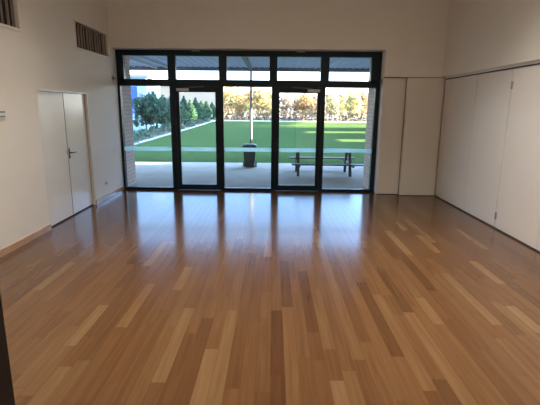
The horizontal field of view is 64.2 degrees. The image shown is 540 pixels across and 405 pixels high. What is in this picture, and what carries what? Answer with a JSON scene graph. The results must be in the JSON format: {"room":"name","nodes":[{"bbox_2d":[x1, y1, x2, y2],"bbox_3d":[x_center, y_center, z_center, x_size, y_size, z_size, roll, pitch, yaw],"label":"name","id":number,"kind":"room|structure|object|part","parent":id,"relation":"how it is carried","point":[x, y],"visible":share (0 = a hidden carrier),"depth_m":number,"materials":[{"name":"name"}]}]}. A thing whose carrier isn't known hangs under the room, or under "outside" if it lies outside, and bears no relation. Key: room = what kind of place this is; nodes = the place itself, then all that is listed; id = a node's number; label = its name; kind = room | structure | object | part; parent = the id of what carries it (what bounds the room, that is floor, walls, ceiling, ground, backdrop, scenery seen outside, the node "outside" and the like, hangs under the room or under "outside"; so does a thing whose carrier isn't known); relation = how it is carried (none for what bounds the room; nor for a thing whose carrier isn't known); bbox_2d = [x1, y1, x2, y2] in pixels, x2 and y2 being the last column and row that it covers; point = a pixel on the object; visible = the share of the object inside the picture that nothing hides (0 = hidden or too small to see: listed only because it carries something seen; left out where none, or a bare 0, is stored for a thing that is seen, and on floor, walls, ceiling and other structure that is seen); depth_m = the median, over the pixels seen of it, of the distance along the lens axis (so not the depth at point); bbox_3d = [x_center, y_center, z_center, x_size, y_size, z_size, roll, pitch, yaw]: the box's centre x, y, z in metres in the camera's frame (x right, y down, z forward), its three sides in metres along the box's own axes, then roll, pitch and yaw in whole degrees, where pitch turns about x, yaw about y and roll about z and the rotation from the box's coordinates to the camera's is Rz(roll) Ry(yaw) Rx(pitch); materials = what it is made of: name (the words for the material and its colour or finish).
{"room":"community hall","nodes":[
{"label":"community hall","id":0,"kind":"room"},
{"bbox_2d":[0,0,123,249],"bbox_3d":[-3.358,-1.474,5.062,0.200,4.250,8.770,1,12,0],"label":"wall","id":1,"kind":"structure","parent":0,"point":[44,55],"depth_m":6.10,"materials":[{"name":"white paint"}]},
{"bbox_2d":[0,108,5,119],"bbox_3d":[-3.252,-1.074,5.225,0.019,0.130,0.140,1,12,0],"label":"wall control","id":2,"kind":"object","parent":1,"relation":"attached to","point":[2,110],"visible":1,"depth_m":5.23,"materials":[{"name":"white plastic"}]},
{"bbox_2d":[0,0,20,31],"bbox_3d":[-3.294,-2.295,4.841,0.112,0.476,1.466,1,12,0],"label":"air vent","id":3,"kind":"object","parent":1,"relation":"in","point":[6,20],"visible":0.93,"depth_m":5.45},
{"bbox_2d":[0,186,123,257],"bbox_3d":[-3.269,0.570,5.462,0.018,0.088,8.380,1,12,0],"label":"baseboard","id":4,"kind":"structure","parent":1,"relation":"attached to","point":[21,242],"depth_m":5.93,"materials":[{"name":"wood"}]},
{"bbox_2d":[36,88,95,226],"bbox_3d":[-3.345,-0.774,7.032,0.222,2.040,1.690,1,12,0],"label":"door","id":5,"kind":"structure","parent":1,"relation":"in","point":[64,121],"depth_m":6.97,"materials":[{"name":"paint"}]},
{"bbox_2d":[73,18,108,58],"bbox_3d":[-3.271,-2.952,7.840,0.112,0.476,1.466,1,12,0],"label":"air vent","id":6,"kind":"object","parent":1,"relation":"in","point":[88,40],"visible":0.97,"depth_m":7.81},
{"bbox_2d":[130,75,161,130],"bbox_3d":[-11.564,-7.833,34.203,5.150,4.150,4.400,1,12,0],"label":"building","id":7,"kind":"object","parent":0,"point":[142,90],"visible":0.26,"depth_m":32.50,"materials":[{"name":"white"}]},
{"bbox_2d":[138,121,206,141],"bbox_3d":[-10.963,-6.398,37.378,9.550,0.100,46.400,1,12,0],"label":"garden bed","id":8,"kind":"object","parent":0,"point":[167,131],"visible":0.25,"depth_m":31.20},
{"bbox_2d":[131,86,139,129],"bbox_3d":[-9.652,-6.614,30.360,0.840,3.350,0.060,1,12,0],"label":"banner","id":9,"kind":"object","parent":8,"relation":"on","point":[134,89],"visible":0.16,"depth_m":30.14,"materials":[{"name":"blue plastic"}]},
{"bbox_2d":[133,129,142,140],"bbox_3d":[-7.346,-3.608,23.313,0.923,0.673,0.918,1,12,0],"label":"shrub","id":10,"kind":"object","parent":8,"relation":"on","point":[137,135],"visible":0.5,"depth_m":23.20,"materials":[{"name":"green plant"}]},
{"bbox_2d":[137,129,152,137],"bbox_3d":[-7.317,-3.986,24.962,1.097,0.650,1.169,1,12,0],"label":"shrub","id":11,"kind":"object","parent":8,"relation":"on","point":[144,132],"visible":0.73,"depth_m":24.74,"materials":[{"name":"green plant"}]},
{"bbox_2d":[132,91,166,136],"bbox_3d":[-7.457,-5.448,26.503,2.147,2.865,2.027,1,12,0],"label":"bushy tree","id":12,"kind":"object","parent":8,"relation":"on","point":[149,113],"visible":1,"depth_m":26.12,"materials":[{"name":"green plant"}]},
{"bbox_2d":[149,126,162,134],"bbox_3d":[-7.701,-4.814,28.686,1.132,0.704,1.091,1,12,0],"label":"shrub","id":13,"kind":"object","parent":8,"relation":"on","point":[159,131],"visible":0.65,"depth_m":28.46,"materials":[{"name":"green plant"}]},
{"bbox_2d":[152,95,170,133],"bbox_3d":[-7.492,-5.999,29.444,2.255,2.691,1.966,1,12,0],"label":"bushy tree","id":14,"kind":"object","parent":8,"relation":"on","point":[165,121],"visible":0.35,"depth_m":29.29,"materials":[{"name":"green plant"}]},
{"bbox_2d":[160,123,170,130],"bbox_3d":[-7.636,-5.598,32.106,1.319,0.707,1.311,1,12,0],"label":"shrub","id":15,"kind":"object","parent":8,"relation":"on","point":[169,124],"visible":0.57,"depth_m":31.76,"materials":[{"name":"green plant"}]},
{"bbox_2d":[134,120,214,144],"bbox_3d":[-7.135,-6.404,37.345,0.243,0.100,46.434,0,12,-2],"label":"edging","id":16,"kind":"object","parent":8,"relation":"on","point":[214,120],"visible":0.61,"depth_m":27.19,"materials":[{"name":"grey concrete"}]},
{"bbox_2d":[167,96,183,130],"bbox_3d":[-7.641,-6.756,32.798,2.090,2.737,1.917,1,12,0],"label":"bushy tree","id":17,"kind":"object","parent":8,"relation":"on","point":[181,106],"visible":0.09,"depth_m":32.79,"materials":[{"name":"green plant"}]},
{"bbox_2d":[180,105,186,123],"bbox_3d":[-8.335,-8.117,39.243,1.686,2.613,1.752,1,12,0],"label":"conifer","id":18,"kind":"object","parent":8,"relation":"on","point":[183,113],"visible":0.11,"depth_m":39.18,"materials":[{"name":"green plant"}]},
{"bbox_2d":[180,96,192,125],"bbox_3d":[-8.386,-8.947,42.117,1.690,3.006,1.677,1,12,0],"label":"conifer","id":19,"kind":"object","parent":8,"relation":"on","point":[183,101],"visible":0.44,"depth_m":41.81,"materials":[{"name":"green plant"}]},
{"bbox_2d":[185,121,194,126],"bbox_3d":[-7.646,-7.547,41.397,0.969,0.643,1.031,1,12,0],"label":"shrub","id":20,"kind":"object","parent":8,"relation":"on","point":[189,123],"visible":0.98,"depth_m":41.16,"materials":[{"name":"green plant"}]},
{"bbox_2d":[188,100,197,121],"bbox_3d":[-8.552,-9.655,46.058,1.669,2.695,1.637,1,12,0],"label":"conifer","id":21,"kind":"object","parent":8,"relation":"on","point":[192,107],"visible":0.45,"depth_m":45.77,"materials":[{"name":"green plant"}]},
{"bbox_2d":[192,97,202,121],"bbox_3d":[-8.562,-10.671,49.917,1.695,3.020,1.730,1,12,0],"label":"conifer","id":22,"kind":"object","parent":8,"relation":"on","point":[195,103],"visible":0.59,"depth_m":49.64,"materials":[{"name":"green plant"}]},
{"bbox_2d":[195,119,204,123],"bbox_3d":[-7.881,-9.081,48.233,1.157,0.632,1.082,1,12,0],"label":"shrub","id":23,"kind":"object","parent":8,"relation":"on","point":[198,120],"visible":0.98,"depth_m":48.02,"materials":[{"name":"green plant"}]},
{"bbox_2d":[198,100,207,120],"bbox_3d":[-8.574,-11.381,53.903,1.719,2.710,1.653,1,12,0],"label":"conifer","id":24,"kind":"object","parent":8,"relation":"on","point":[205,113],"visible":0.61,"depth_m":53.63,"materials":[{"name":"green plant"}]},
{"bbox_2d":[204,101,212,118],"bbox_3d":[-8.529,-12.284,57.784,1.720,2.812,1.709,1,12,0],"label":"conifer","id":25,"kind":"object","parent":8,"relation":"on","point":[206,105],"visible":0.62,"depth_m":57.44,"materials":[{"name":"green plant"}]},
{"bbox_2d":[184,111,281,130],"bbox_3d":[15.993,-27.258,134.442,210.000,0.255,245.450,1,12,0],"label":"ground","id":26,"kind":"structure","parent":0,"point":[281,111],"depth_m":48.02,"materials":[{"name":"grey concrete"}]},
{"bbox_2d":[122,56,373,188],"bbox_3d":[1.073,-2.094,9.730,30.000,3.650,0.680,1,12,0],"label":"brick wall","id":27,"kind":"structure","parent":0,"point":[126,90],"depth_m":9.86,"materials":[{"name":"grey brick"}]},
{"bbox_2d":[129,56,369,71],"bbox_3d":[1.691,-3.803,11.542,21.180,0.215,5.000,1,12,0],"label":"canopy","id":28,"kind":"object","parent":27,"relation":"attached to","point":[183,63],"visible":0.24,"depth_m":12.75,"materials":[{"name":"grey metal"}]},
{"bbox_2d":[133,162,365,189],"bbox_3d":[1.071,-0.732,12.121,30.000,0.105,5.090,1,12,0],"label":"terrace","id":29,"kind":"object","parent":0,"point":[147,173],"visible":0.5,"depth_m":11.92,"materials":[{"name":"concrete"}]},
{"bbox_2d":[242,143,256,166],"bbox_3d":[-0.634,-1.475,13.476,0.430,0.735,0.499,1,12,0],"label":"wheelie bin","id":30,"kind":"object","parent":29,"relation":"on","point":[249,157],"visible":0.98,"depth_m":13.30,"materials":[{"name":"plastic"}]},
{"bbox_3d":[-0.631,-1.787,13.382,0.430,0.085,0.450,1,12,0],"label":"lid","id":31,"kind":"part","parent":30,"relation":"part of","materials":[{"name":"black plastic"}]},
{"bbox_2d":[250,71,251,142],"bbox_3d":[-0.624,-2.764,14.141,0.160,2.969,0.160,1,12,0],"label":"post","id":32,"kind":"object","parent":29,"relation":"on","point":[250,71],"visible":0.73,"depth_m":14.05,"materials":[{"name":"white metal"}]},
{"bbox_2d":[289,148,363,176],"bbox_3d":[1.535,-1.145,12.176,1.920,0.710,1.840,1,12,0],"label":"picnic table","id":33,"kind":"object","parent":29,"relation":"on","point":[297,158],"visible":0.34,"depth_m":11.81,"materials":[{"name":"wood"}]},
{"bbox_3d":[0.773,-1.053,11.833,0.070,0.661,0.267,1,12,0],"label":"leg","id":34,"kind":"part","parent":33,"relation":"part of","materials":[{"name":"metal"}]},
{"bbox_3d":[1.542,-1.343,12.951,1.920,0.033,0.240,1,12,0],"label":"seat","id":35,"kind":"part","parent":33,"relation":"part of","materials":[{"name":"metal"}]},
{"bbox_3d":[1.530,-1.000,11.388,1.920,0.033,0.240,1,12,0],"label":"seat","id":36,"kind":"part","parent":33,"relation":"part of","materials":[{"name":"metal"}]},
{"bbox_3d":[2.198,-1.191,12.529,0.070,0.661,0.267,1,12,0],"label":"leg","id":37,"kind":"part","parent":33,"relation":"part of","materials":[{"name":"metal"}]},
{"bbox_3d":[2.192,-1.037,11.826,0.070,0.661,0.267,1,12,0],"label":"leg","id":38,"kind":"part","parent":33,"relation":"part of","materials":[{"name":"metal"}]},
{"bbox_2d":[134,121,365,163],"bbox_3d":[26.710,-5.998,37.412,67.100,0.110,46.950,1,12,0],"label":"lawn","id":39,"kind":"structure","parent":0,"point":[349,135],"depth_m":24.30,"materials":[{"name":"green plant"}]},
{"bbox_2d":[0,190,539,404],"bbox_3d":[0.071,0.991,4.035,7.123,0.060,11.460,1,12,0],"label":"floor","id":40,"kind":"structure","parent":0,"point":[137,297],"depth_m":4.06,"materials":[{"name":"brown wood"}]},
{"bbox_2d":[107,0,448,193],"bbox_3d":[0.259,-2.317,9.073,6.973,4.250,0.520,1,12,0],"label":"wall","id":41,"kind":"structure","parent":0,"point":[410,35],"depth_m":8.55,"materials":[{"name":"beige paint"}]},
{"bbox_2d":[115,49,381,191],"bbox_3d":[-0.458,-1.717,9.312,5.550,2.962,0.120,1,12,0],"label":"window","id":42,"kind":"structure","parent":41,"relation":"in","point":[172,81],"depth_m":9.09,"materials":[{"name":"metal"}]},
{"bbox_2d":[175,86,223,189],"bbox_3d":[-1.512,-1.373,9.342,1.014,2.233,0.113,1,12,0],"label":"door","id":43,"kind":"structure","parent":42,"relation":"attached to","point":[178,89],"depth_m":9.38,"materials":[{"name":"metal"}]},
{"bbox_2d":[271,87,320,190],"bbox_3d":[0.550,-1.350,9.332,1.049,2.233,0.113,1,12,0],"label":"door","id":44,"kind":"structure","parent":42,"relation":"attached to","point":[279,90],"depth_m":9.38,"materials":[{"name":"metal"}]},
{"bbox_2d":[124,189,373,192],"bbox_3d":[-0.473,-0.258,9.544,5.550,0.012,0.040,1,12,0],"label":"trim","id":45,"kind":"structure","parent":41,"relation":"attached to","point":[124,189],"depth_m":9.53,"materials":[{"name":"black metal"}]},
{"bbox_2d":[376,78,405,193],"bbox_3d":[2.548,-1.372,9.091,0.461,2.418,0.035,1,12,0],"label":"door","id":46,"kind":"structure","parent":41,"relation":"in","point":[393,94],"depth_m":9.06,"materials":[{"name":"paint"}]},
{"bbox_2d":[383,77,432,195],"bbox_3d":[2.917,-1.356,9.035,1.210,2.440,0.145,1,12,0],"label":"trim","id":47,"kind":"structure","parent":41,"relation":"attached to","point":[383,77],"depth_m":8.98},
{"bbox_2d":[398,78,444,194],"bbox_3d":[3.152,-1.348,9.020,0.741,2.413,0.125,1,12,0],"label":"door","id":48,"kind":"structure","parent":41,"relation":"in","point":[424,96],"depth_m":8.95,"materials":[{"name":"paint"}]},
{"bbox_2d":[210,120,354,121],"bbox_3d":[15.449,-11.575,62.355,150.000,0.120,4.000,1,12,0],"label":"path","id":49,"kind":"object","parent":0,"point":[210,120],"depth_m":62.98,"materials":[{"name":"beige concrete"}]},
{"bbox_2d":[210,102,215,118],"bbox_3d":[-8.452,-13.295,62.690,1.661,2.697,1.718,1,12,0],"label":"conifer","id":50,"kind":"object","parent":49,"relation":"on","point":[212,106],"visible":0.55,"depth_m":62.31,"materials":[{"name":"green plant"}]},
{"bbox_2d":[215,111,366,121],"bbox_3d":[16.145,-31.721,154.424,200.000,0.110,184.500,1,12,0],"label":"dry ground","id":51,"kind":"structure","parent":0,"point":[229,116],"depth_m":81.44,"materials":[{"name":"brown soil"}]},
{"bbox_2d":[160,79,227,107],"bbox_3d":[-23.732,-23.963,98.328,28.000,8.000,13.200,1,12,0],"label":"building","id":52,"kind":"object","parent":51,"relation":"on","point":[209,97],"visible":0.04,"depth_m":92.37,"materials":[{"name":"white"}]},
{"bbox_2d":[214,87,241,117],"bbox_3d":[-7.060,-16.223,68.883,3.967,5.811,4.109,6,13,23],"label":"autumn tree","id":53,"kind":"object","parent":51,"relation":"on","point":[228,96],"visible":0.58,"depth_m":68.62,"materials":[{"name":"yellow plant"}]},
{"bbox_2d":[227,87,248,114],"bbox_3d":[-5.646,-17.275,74.408,4.052,5.510,3.378,1,12,0],"label":"autumn tree","id":54,"kind":"object","parent":51,"relation":"on","point":[241,99],"visible":0.59,"depth_m":74.15,"materials":[{"name":"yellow plant"}]},
{"bbox_2d":[243,87,256,116],"bbox_3d":[-3.862,-19.886,84.656,4.392,6.300,3.778,1,12,0],"label":"autumn tree","id":55,"kind":"object","parent":51,"relation":"on","point":[247,95],"visible":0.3,"depth_m":84.21,"materials":[{"name":"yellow plant"}]},
{"bbox_2d":[248,87,271,117],"bbox_3d":[-1.792,-16.063,68.898,3.780,5.632,3.920,8,14,29],"label":"autumn tree","id":56,"kind":"object","parent":51,"relation":"on","point":[258,103],"visible":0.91,"depth_m":68.65,"materials":[{"name":"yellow plant"}]},
{"bbox_2d":[263,88,280,118],"bbox_3d":[-0.296,-17.215,74.324,3.449,5.542,3.619,8,14,29],"label":"autumn tree","id":57,"kind":"object","parent":51,"relation":"on","point":[269,92],"visible":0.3,"depth_m":74.02,"materials":[{"name":"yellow plant"}]},
{"bbox_2d":[279,93,293,114],"bbox_3d":[2.905,-18.065,79.816,3.713,4.944,3.371,1,12,0],"label":"autumn tree","id":58,"kind":"object","parent":51,"relation":"on","point":[286,102],"visible":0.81,"depth_m":79.44,"materials":[{"name":"beige plant"}]},
{"bbox_2d":[210,106,366,120],"bbox_3d":[6.508,-13.410,65.463,36.207,2.262,1.425,1,12,0],"label":"undergrowth","id":59,"kind":"object","parent":51,"relation":"on","point":[344,118],"visible":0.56,"depth_m":65.41,"materials":[{"name":"plant"}]},
{"bbox_2d":[290,93,300,116],"bbox_3d":[5.129,-19.061,84.709,3.768,4.828,3.458,1,12,0],"label":"autumn tree","id":60,"kind":"object","parent":51,"relation":"on","point":[292,100],"visible":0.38,"depth_m":84.46,"materials":[{"name":"beige plant"}]},
{"bbox_2d":[293,93,315,115],"bbox_3d":[5.548,-15.590,68.972,3.776,4.784,3.736,7,14,29],"label":"autumn tree","id":61,"kind":"object","parent":51,"relation":"on","point":[305,103],"visible":0.84,"depth_m":68.56,"materials":[{"name":"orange plant"}]},
{"bbox_2d":[310,93,326,118],"bbox_3d":[7.924,-16.694,74.429,3.987,4.625,3.307,1,12,0],"label":"autumn tree","id":62,"kind":"object","parent":51,"relation":"on","point":[314,97],"visible":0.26,"depth_m":73.94,"materials":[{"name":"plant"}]},
{"bbox_2d":[325,89,340,117],"bbox_3d":[11.312,-18.217,79.681,4.021,5.458,3.549,1,12,0],"label":"autumn tree","id":63,"kind":"object","parent":51,"relation":"on","point":[332,102],"visible":0.79,"depth_m":79.36,"materials":[{"name":"yellow plant"}]},
{"bbox_2d":[336,88,350,117],"bbox_3d":[14.382,-19.463,84.534,4.396,5.925,3.949,1,12,0],"label":"autumn tree","id":64,"kind":"object","parent":51,"relation":"on","point":[343,96],"visible":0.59,"depth_m":84.17,"materials":[{"name":"yellow plant"}]},
{"bbox_2d":[343,88,363,118],"bbox_3d":[13.283,-15.740,68.904,3.349,5.317,3.136,6,14,24],"label":"autumn tree","id":65,"kind":"object","parent":51,"relation":"on","point":[352,99],"visible":0.89,"depth_m":68.65,"materials":[{"name":"yellow plant"}]},
{"bbox_2d":[353,88,367,119],"bbox_3d":[15.618,-17.079,74.240,3.612,5.690,3.831,6,14,25],"label":"autumn tree","id":66,"kind":"object","parent":51,"relation":"on","point":[364,98],"visible":0.36,"depth_m":73.84,"materials":[{"name":"yellow plant"}]},
{"bbox_2d":[442,0,539,76],"bbox_3d":[3.585,-1.355,4.831,0.250,4.250,8.370,1,12,0],"label":"wall","id":67,"kind":"structure","parent":0,"point":[480,34],"depth_m":6.82,"materials":[{"name":"beige paint"}]},
{"bbox_2d":[435,75,477,209],"bbox_3d":[3.559,-1.166,8.261,0.060,2.370,1.396,1,12,0],"label":"wall panel","id":68,"kind":"object","parent":67,"relation":"attached to","point":[460,93],"visible":0.91,"depth_m":8.16,"materials":[{"name":"paint"}]},
{"bbox_3d":[3.563,-1.291,8.829,0.060,2.370,0.232,1,12,0],"label":"edge post","id":69,"kind":"part","parent":68,"relation":"part of","materials":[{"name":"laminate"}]},
{"bbox_2d":[435,63,539,252],"bbox_3d":[3.539,-0.455,5.018,0.084,2.410,8.050,1,12,0],"label":"trim","id":70,"kind":"structure","parent":67,"relation":"attached to","point":[536,63],"depth_m":6.73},
{"bbox_2d":[464,69,513,225],"bbox_3d":[3.549,-0.897,7.030,0.060,2.370,1.096,1,12,0],"label":"wall panel","id":71,"kind":"object","parent":67,"relation":"attached to","point":[493,93],"visible":0.8,"depth_m":6.95,"materials":[{"name":"paint"}]},
{"bbox_2d":[445,60,539,78],"bbox_3d":[3.549,-1.651,4.756,0.108,0.040,8.050,1,12,0],"label":"trim","id":72,"kind":"structure","parent":67,"relation":"attached to","point":[535,61],"depth_m":6.64,"materials":[{"name":"paint"}]},
{"bbox_2d":[494,65,539,248],"bbox_3d":[3.533,-0.660,5.947,0.077,2.370,1.100,1,12,0],"label":"wall panel","id":73,"kind":"object","parent":67,"relation":"attached to","point":[517,214],"visible":0.99,"depth_m":6.00,"materials":[{"name":"laminate"}]},
{"bbox_2d":[536,229,539,250],"bbox_3d":[3.519,-0.068,3.243,0.057,2.370,4.416,1,12,0],"label":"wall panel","id":74,"kind":"structure","parent":67,"relation":"attached to","point":[538,242],"depth_m":5.61,"materials":[{"name":"laminate"}]},
{"bbox_3d":[0.096,-0.514,0.834,6.773,4.250,0.150,1,12,0],"label":"wall","id":75,"kind":"structure","parent":0,"visible":0},
{"bbox_2d":[0,294,14,404],"bbox_3d":[0.075,0.508,1.050,1.750,2.160,0.195,1,12,0],"label":"trim","id":76,"kind":"structure","parent":75,"relation":"attached to","point":[6,386],"depth_m":1.11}
]}

